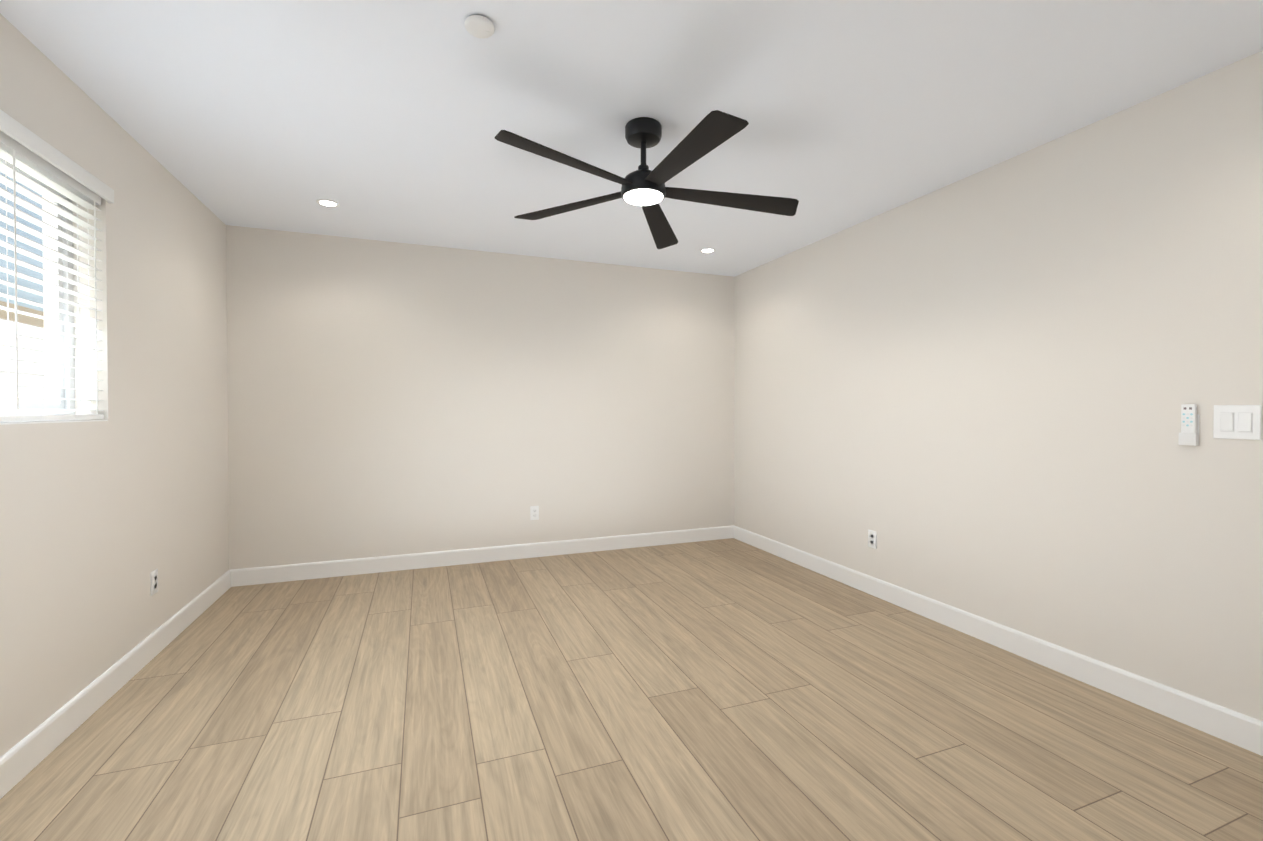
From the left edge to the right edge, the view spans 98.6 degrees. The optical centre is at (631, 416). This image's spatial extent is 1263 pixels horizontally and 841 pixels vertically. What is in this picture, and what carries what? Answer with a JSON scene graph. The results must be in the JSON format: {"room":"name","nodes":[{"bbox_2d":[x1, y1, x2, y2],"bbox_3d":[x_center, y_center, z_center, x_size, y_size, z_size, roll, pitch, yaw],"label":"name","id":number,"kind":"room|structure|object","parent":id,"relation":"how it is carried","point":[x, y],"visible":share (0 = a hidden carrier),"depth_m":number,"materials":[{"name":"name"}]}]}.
{"room":"empty bedroom","nodes":[
{"label":"empty bedroom","id":0,"kind":"room"},
{"bbox_2d":[0,13,228,756],"bbox_3d":[-1.801,-0.036,0.974,0.200,2.440,5.690,0,1,-21],"label":"wall","id":1,"kind":"structure","parent":0,"point":[100,521],"depth_m":2.32,"materials":[{"name":"white paint"}]},
{"bbox_2d":[0,158,107,424],"bbox_3d":[-1.996,-0.443,1.553,0.144,0.940,1.480,0,1,-21],"label":"window","id":2,"kind":"structure","parent":1,"relation":"in","point":[65,372],"depth_m":2.16,"materials":[{"name":"white plastic"}]},
{"bbox_2d":[0,109,113,421],"bbox_3d":[-1.949,-0.465,1.571,0.085,0.967,1.530,0,1,-21],"label":"window blinds","id":3,"kind":"object","parent":2,"relation":"attached to","point":[27,151],"visible":1,"depth_m":1.94,"materials":[{"name":"white plastic"}]},
{"bbox_2d":[0,570,230,798],"bbox_3d":[-1.699,1.126,1.020,0.014,0.115,5.676,0,1,-21],"label":"baseboard","id":4,"kind":"structure","parent":1,"relation":"attached to","point":[24,757],"depth_m":2.15,"materials":[{"name":"white paint"}]},
{"bbox_2d":[150,569,157,595],"bbox_3d":[-2.330,0.809,2.654,0.008,0.114,0.070,0,1,-21],"label":"electrical outlet","id":5,"kind":"object","parent":1,"relation":"attached to","point":[154,580],"visible":1,"depth_m":2.65,"materials":[{"name":"white plastic"}]},
{"bbox_2d":[226,225,734,569],"bbox_3d":[-0.918,-0.079,4.466,4.350,2.440,0.200,0,1,-21],"label":"wall","id":6,"kind":"structure","parent":0,"point":[386,398],"depth_m":4.20,"materials":[{"name":"white paint"}]},
{"bbox_2d":[230,525,733,586],"bbox_3d":[-0.880,1.085,4.380,3.950,0.115,0.014,0,1,-21],"label":"baseboard","id":7,"kind":"structure","parent":6,"relation":"attached to","point":[286,573],"depth_m":4.21,"materials":[{"name":"white paint"}]},
{"bbox_2d":[530,506,538,519],"bbox_3d":[-0.787,0.782,4.415,0.070,0.114,0.008,0,1,-21],"label":"electrical outlet","id":8,"kind":"object","parent":6,"relation":"attached to","point":[534,512],"visible":1,"depth_m":4.41,"materials":[{"name":"white plastic"}]},
{"bbox_2d":[0,538,1262,840],"bbox_3d":[0.136,1.225,1.732,4.350,0.100,6.090,0,1,-21],"label":"floor","id":9,"kind":"structure","parent":0,"point":[724,690],"depth_m":2.04,"materials":[{"name":"brown wood"}]},
{"bbox_2d":[0,0,1262,276],"bbox_3d":[0.136,-1.340,1.701,4.350,0.150,6.090,0,1,-21],"label":"ceiling","id":10,"kind":"structure","parent":0,"point":[384,120],"depth_m":2.15,"materials":[{"name":"white paint"}]},
{"bbox_2d":[316,199,339,206],"bbox_3d":[-1.821,-1.280,3.259,0.124,0.007,0.124,0,1,-21],"label":"recessed light","id":11,"kind":"object","parent":10,"relation":"in","point":[327,202],"visible":1,"depth_m":3.25,"materials":[{"name":"white plastic"}]},
{"bbox_2d":[464,15,494,38],"bbox_3d":[-0.489,-1.254,1.748,0.094,0.022,0.094,0,1,-21],"label":"smoke detector","id":12,"kind":"object","parent":10,"relation":"attached to","point":[479,26],"visible":1,"depth_m":1.73,"materials":[{"name":"white plastic"}]},
{"bbox_2d":[495,110,798,248],"bbox_3d":[0.083,-1.098,2.347,1.353,0.350,1.323,0,1,-21],"label":"fan","id":13,"kind":"object","parent":10,"relation":"hanging from","point":[645,188],"visible":1,"depth_m":2.32,"materials":[{"name":"black metal"}]},
{"bbox_2d":[700,248,715,252],"bbox_3d":[0.592,-1.292,4.227,0.124,0.007,0.124,0,1,-21],"label":"recessed light","id":14,"kind":"object","parent":10,"relation":"in","point":[707,250],"visible":1,"depth_m":4.22,"materials":[{"name":"white plastic"}]},
{"bbox_2d":[734,50,1262,720],"bbox_3d":[2.074,-0.054,2.459,0.200,2.440,5.690,0,1,-21],"label":"wall","id":15,"kind":"structure","parent":0,"point":[972,394],"depth_m":2.50,"materials":[{"name":"white paint"}]},
{"bbox_2d":[868,529,876,548],"bbox_3d":[1.560,0.793,3.518,0.008,0.114,0.070,0,1,-21],"label":"electrical outlet","id":16,"kind":"object","parent":15,"relation":"attached to","point":[872,538],"visible":1,"depth_m":3.52,"materials":[{"name":"white plastic"}]},
{"bbox_2d":[734,526,1262,755],"bbox_3d":[1.596,1.097,3.421,0.014,0.115,3.551,0,1,-21],"label":"baseboard","id":17,"kind":"structure","parent":15,"relation":"attached to","point":[1229,725],"depth_m":2.49,"materials":[{"name":"white paint"}]},
{"bbox_2d":[1178,404,1198,445],"bbox_3d":[2.110,0.031,2.056,0.022,0.156,0.052,0,1,-21],"label":"remote control","id":18,"kind":"object","parent":15,"relation":"attached to","point":[1189,435],"visible":0.98,"depth_m":2.05,"materials":[{"name":"white plastic"}]},
{"bbox_2d":[1213,405,1261,439],"bbox_3d":[2.159,0.019,1.939,0.013,0.122,0.122,0,1,-21],"label":"switch plate","id":19,"kind":"object","parent":15,"relation":"attached to","point":[1236,421],"visible":1,"depth_m":1.94,"materials":[{"name":"white plastic"}]},
{"label":"outside","id":20,"kind":"structure","parent":0,"visible":0},
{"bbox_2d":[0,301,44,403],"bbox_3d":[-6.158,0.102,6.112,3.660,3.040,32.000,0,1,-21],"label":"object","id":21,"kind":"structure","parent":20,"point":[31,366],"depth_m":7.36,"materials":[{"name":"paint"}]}
]}

